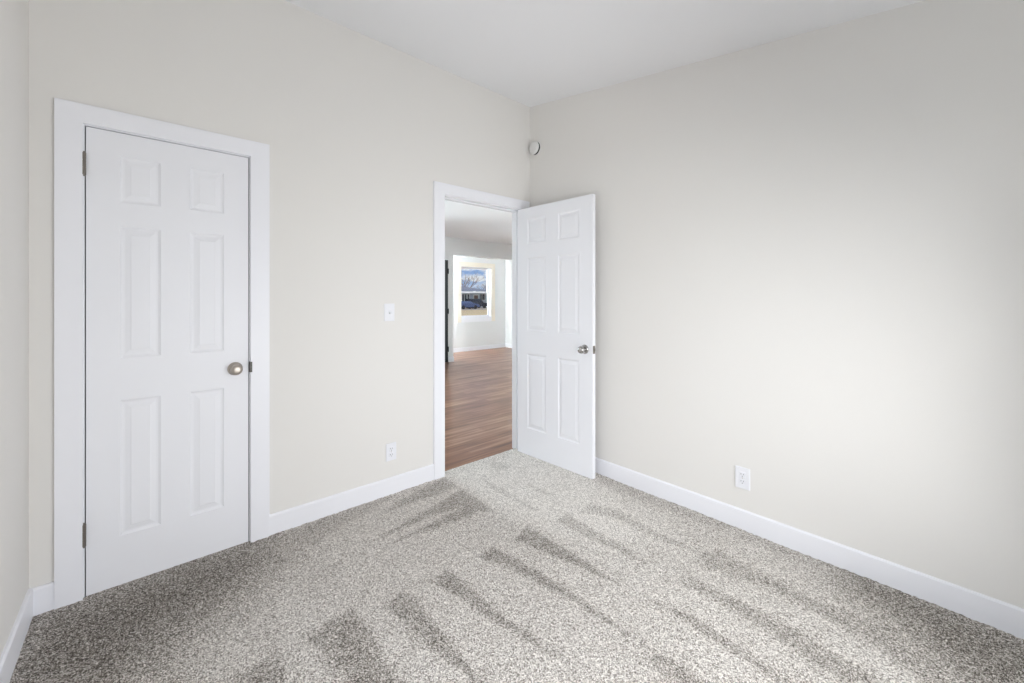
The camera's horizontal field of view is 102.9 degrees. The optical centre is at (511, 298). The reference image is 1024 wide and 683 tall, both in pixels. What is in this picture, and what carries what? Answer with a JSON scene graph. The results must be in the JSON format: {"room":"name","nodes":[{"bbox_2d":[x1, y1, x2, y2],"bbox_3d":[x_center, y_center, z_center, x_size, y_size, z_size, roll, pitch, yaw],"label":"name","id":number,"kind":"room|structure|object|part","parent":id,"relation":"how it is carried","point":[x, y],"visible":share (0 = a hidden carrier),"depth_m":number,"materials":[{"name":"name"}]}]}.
{"room":"empty bedroom","nodes":[
{"label":"empty bedroom","id":0,"kind":"room"},
{"bbox_2d":[0,0,28,656],"bbox_3d":[-1.029,-0.170,0.534,0.105,3.035,3.155,0,0,-42],"label":"wall","id":1,"kind":"structure","parent":0,"point":[14,14],"depth_m":1.46,"materials":[{"name":"white paint"}]},
{"bbox_2d":[0,588,32,682],"bbox_3d":[-0.946,1.245,0.530,0.013,0.130,3.037,0,0,-42],"label":"baseboard","id":2,"kind":"structure","parent":1,"relation":"attached to","point":[10,654],"depth_m":1.47,"materials":[{"name":"white paint"}]},
{"bbox_2d":[29,0,529,587],"bbox_3d":[-0.943,-0.170,2.659,2.858,3.035,0.105,0,0,-42],"label":"wall","id":3,"kind":"structure","parent":0,"point":[359,129],"depth_m":2.38,"materials":[{"name":"white paint"}]},
{"bbox_2d":[32,581,53,616],"bbox_3d":[-1.941,1.249,1.685,0.072,0.122,0.013,0,0,-42],"label":"baseboard","id":4,"kind":"structure","parent":3,"relation":"attached to","point":[43,595],"depth_m":1.68,"materials":[{"name":"white paint"}]},
{"bbox_2d":[54,97,269,609],"bbox_3d":[-1.655,0.251,2.008,0.786,2.174,0.130,0,0,-42],"label":"door frame","id":5,"kind":"structure","parent":3,"relation":"attached to","point":[70,117],"depth_m":1.75,"materials":[{"name":"white paint"}]},
{"bbox_3d":[-1.882,0.237,1.734,0.082,2.146,0.019,0,0,-42],"label":"casing","id":6,"kind":"part","parent":5,"relation":"part of","materials":[{"name":"white paint"}]},
{"bbox_3d":[-1.622,-0.795,1.968,0.616,0.082,0.019,0,0,-42],"label":"head casing","id":7,"kind":"part","parent":5,"relation":"part of","materials":[{"name":"white paint"}]},
{"bbox_3d":[-1.391,0.365,2.172,0.012,0.055,0.021,0,0,-42],"label":"strike plate","id":8,"kind":"part","parent":5,"relation":"part of","materials":[{"name":"grey metal"}]},
{"bbox_3d":[-1.360,0.237,2.202,0.087,2.146,0.019,0,0,-42],"label":"casing","id":9,"kind":"part","parent":5,"relation":"part of","materials":[{"name":"white paint"}]},
{"bbox_2d":[82,127,247,595],"bbox_3d":[-1.624,0.275,1.960,0.614,2.042,0.097,0,0,-42],"label":"door","id":10,"kind":"structure","parent":3,"relation":"in","point":[167,223],"depth_m":1.94,"materials":[{"name":"white paint"}]},
{"bbox_3d":[-1.426,0.369,2.110,0.055,0.055,0.056,0,0,-42],"label":"knob","id":11,"kind":"part","parent":10,"relation":"part of","materials":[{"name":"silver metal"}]},
{"bbox_2d":[270,464,433,534],"bbox_3d":[-0.945,1.249,2.578,1.033,0.122,0.013,0,0,-42],"label":"baseboard","id":12,"kind":"structure","parent":3,"relation":"attached to","point":[293,517],"depth_m":2.50,"materials":[{"name":"white paint"}]},
{"bbox_2d":[384,303,393,320],"bbox_3d":[-0.807,0.094,2.697,0.072,0.116,0.019,0,0,-42],"label":"light switch","id":13,"kind":"object","parent":3,"relation":"attached to","point":[388,308],"visible":1,"depth_m":2.69,"materials":[{"name":"white plastic"}]},
{"bbox_2d":[386,442,395,461],"bbox_3d":[-0.801,1.019,2.709,0.072,0.116,0.009,0,0,-42],"label":"wall outlet","id":14,"kind":"object","parent":3,"relation":"attached to","point":[390,447],"visible":1,"depth_m":2.70,"materials":[{"name":"white plastic"}]},
{"bbox_2d":[433,181,529,479],"bbox_3d":[-0.242,0.251,3.275,0.948,2.174,0.127,0,0,-42],"label":"door frame","id":15,"kind":"structure","parent":3,"relation":"attached to","point":[440,189],"depth_m":2.96,"materials":[{"name":"white paint"}]},
{"bbox_3d":[-0.527,0.237,2.948,0.087,2.146,0.019,0,0,-42],"label":"casing","id":16,"kind":"part","parent":15,"relation":"part of","materials":[{"name":"white paint"}]},
{"bbox_3d":[-0.206,-0.795,3.235,0.774,0.082,0.019,0,0,-42],"label":"head casing","id":17,"kind":"part","parent":15,"relation":"part of","materials":[{"name":"white paint"}]},
{"bbox_3d":[0.115,0.237,3.522,0.087,2.146,0.019,0,0,-42],"label":"casing","id":18,"kind":"part","parent":15,"relation":"part of","materials":[{"name":"white paint"}]},
{"bbox_2d":[518,194,594,478],"bbox_3d":[0.328,0.275,3.199,0.159,2.042,0.766,0,0,-44],"label":"door","id":19,"kind":"structure","parent":3,"relation":"in","point":[556,240],"depth_m":3.15,"materials":[{"name":"white paint"}]},
{"bbox_3d":[0.505,0.372,2.943,0.056,0.055,0.055,0,0,-44],"label":"knob","id":20,"kind":"part","parent":19,"relation":"part of","materials":[{"name":"silver metal"}]},
{"bbox_2d":[445,200,511,244],"bbox_3d":[-1.248,-1.292,6.319,7.970,0.080,5.755,0,0,-42],"label":"ceiling","id":21,"kind":"structure","parent":0,"point":[462,221],"depth_m":6.85,"materials":[{"name":"white paint"}]},
{"bbox_2d":[445,237,511,356],"bbox_3d":[-2.337,0.048,7.535,7.770,2.600,0.120,0,0,-42],"label":"wall","id":22,"kind":"structure","parent":0,"point":[453,246],"depth_m":8.61,"materials":[{"name":"white paint"}]},
{"bbox_2d":[445,260,448,361],"bbox_3d":[-1.598,0.265,8.096,0.820,2.093,0.097,0,0,-42],"label":"door","id":23,"kind":"structure","parent":22,"relation":"in","point":[446,261],"depth_m":8.35,"materials":[{"name":"black paint"}]},
{"bbox_2d":[448,356,453,361],"bbox_3d":[-1.300,1.260,8.464,0.130,0.105,0.148,0,0,-42],"label":"baseboard opening","id":24,"kind":"structure","parent":22,"relation":"attached to","point":[450,359],"depth_m":8.41,"materials":[{"name":"white paint"}]},
{"bbox_2d":[453,256,504,347],"bbox_3d":[-1.817,0.048,9.577,4.510,2.600,0.140,0,0,-42],"label":"wall","id":25,"kind":"structure","parent":0,"point":[465,334],"depth_m":10.46,"materials":[{"name":"white paint"}]},
{"bbox_2d":[457,261,494,322],"bbox_3d":[-0.935,-0.147,10.354,1.180,1.490,0.160,0,0,-42],"label":"window","id":26,"kind":"structure","parent":25,"relation":"in","point":[490,268],"depth_m":10.43,"materials":[{"name":"beige paint"}]},
{"bbox_3d":[-0.978,-0.447,10.402,0.926,0.636,0.030,0,0,-42],"label":"sash","id":27,"kind":"part","parent":26,"relation":"part of","materials":[{"name":"white paint"}]},
{"bbox_3d":[-0.954,0.153,10.375,0.926,0.636,0.030,0,0,-42],"label":"sash","id":28,"kind":"part","parent":26,"relation":"part of","materials":[{"name":"white paint"}]},
{"bbox_3d":[-0.925,0.483,10.343,0.950,0.024,0.130,0,0,-42],"label":"sill","id":29,"kind":"part","parent":26,"relation":"part of","materials":[{"name":"white paint"}]},
{"bbox_2d":[453,343,504,352],"bbox_3d":[-1.304,1.263,9.933,3.032,0.100,0.013,0,0,-42],"label":"baseboard","id":30,"kind":"structure","parent":25,"relation":"attached to","point":[473,348],"depth_m":10.33,"materials":[{"name":"white paint"}]},
{"bbox_2d":[505,260,511,343],"bbox_3d":[1.738,0.048,8.898,0.120,2.600,5.615,0,0,-42],"label":"wall","id":31,"kind":"structure","parent":0,"point":[508,263],"depth_m":10.85,"materials":[{"name":"white paint"}]},
{"bbox_2d":[10,347,1023,682],"bbox_3d":[-0.155,1.318,5.098,7.970,0.050,8.790,0,0,-42],"label":"floor","id":32,"kind":"structure","parent":0,"point":[510,566],"depth_m":1.72,"materials":[{"name":"carpet"}]},
{"bbox_2d":[285,0,924,106],"bbox_3d":[0.110,-1.468,1.484,3.068,0.599,3.260,0,0,-42],"label":"ceiling","id":33,"kind":"structure","parent":0,"point":[530,53],"depth_m":2.31,"materials":[{"name":"white paint"}]},
{"bbox_2d":[530,0,1023,608],"bbox_3d":[1.178,-0.170,2.511,0.105,3.035,3.155,0,0,-42],"label":"wall","id":34,"kind":"structure","parent":0,"point":[809,246],"depth_m":1.99,"materials":[{"name":"white paint"}]},
{"bbox_2d":[529,141,540,154],"bbox_3d":[0.192,-1.288,3.502,0.042,0.116,0.116,0,0,-42],"label":"smoke detector","id":35,"kind":"object","parent":34,"relation":"attached to","point":[535,146],"visible":1,"depth_m":3.48,"materials":[{"name":"white plastic"}]},
{"bbox_2d":[735,465,749,490],"bbox_3d":[1.296,1.011,2.294,0.009,0.120,0.076,0,0,-42],"label":"wall outlet","id":36,"kind":"object","parent":34,"relation":"attached to","point":[742,475],"visible":1,"depth_m":2.29,"materials":[{"name":"white plastic"}]},
{"bbox_2d":[739,478,745,484],"bbox_3d":[1.294,1.030,2.293,0.004,0.029,0.034,0,0,-42],"label":"receptacle","id":37,"kind":"object","parent":36,"relation":"attached to","point":[742,481],"depth_m":2.29,"materials":[{"name":"grey plastic"}]},
{"bbox_2d":[739,471,745,477],"bbox_3d":[1.294,0.992,2.293,0.004,0.029,0.034,0,0,-42],"label":"receptacle","id":38,"kind":"object","parent":36,"relation":"attached to","point":[742,474],"depth_m":2.29,"materials":[{"name":"grey plastic"}]},
{"bbox_2d":[595,457,1023,638],"bbox_3d":[1.169,1.249,2.432,0.013,0.122,3.050,0,0,-42],"label":"baseboard","id":39,"kind":"structure","parent":34,"relation":"attached to","point":[1001,615],"depth_m":1.96,"materials":[{"name":"white paint"}]},
{"label":"outside","id":40,"kind":"structure","parent":0,"visible":0},
{"bbox_2d":[461,308,486,315],"bbox_3d":[-36.650,2.048,82.159,230.000,0.300,153.800,0,0,-42],"label":"ground","id":41,"kind":"structure","parent":40,"point":[463,312],"depth_m":53.81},
{"bbox_2d":[461,274,482,286],"bbox_3d":[-9.259,-2.231,92.663,6.870,8.271,4.321,0,0,-27],"label":"bare tree","id":42,"kind":"object","parent":41,"relation":"on","point":[472,278],"visible":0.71,"depth_m":92.13,"materials":[{"name":"white plant"}]},
{"bbox_2d":[461,286,486,307],"bbox_3d":[-14.019,-0.452,79.295,22.000,4.700,11.360,0,0,-42],"label":"house","id":43,"kind":"structure","parent":41,"relation":"on","point":[483,296],"depth_m":79.90,"materials":[{"name":"grey"}]},
{"bbox_3d":[-8.938,0.048,78.643,1.860,1.700,0.030,0,0,-42],"label":"pane","id":44,"kind":"part","parent":43,"relation":"part of","materials":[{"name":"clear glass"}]},
{"bbox_2d":[465,299,486,307],"bbox_3d":[-6.724,1.023,76.471,4.400,1.750,1.910,0,0,-42],"label":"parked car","id":45,"kind":"object","parent":41,"relation":"on","point":[480,302],"visible":0.42,"depth_m":75.87,"materials":[{"name":"grey paint"}]},
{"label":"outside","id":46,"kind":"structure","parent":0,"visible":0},
{"bbox_2d":[461,308,486,309],"bbox_3d":[5.112,1.888,80.491,170.000,0.020,7.000,0,0,-42],"label":"road","id":47,"kind":"structure","parent":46,"point":[471,308],"depth_m":67.25,"materials":[{"name":"grey asphalt"}]},
{"bbox_2d":[461,301,479,308],"bbox_3d":[-7.832,1.198,70.512,4.300,1.360,1.860,0,0,-42],"label":"parked car","id":48,"kind":"object","parent":47,"relation":"on","point":[469,304],"visible":0.73,"depth_m":69.81,"materials":[{"name":"blue paint"}]}
]}

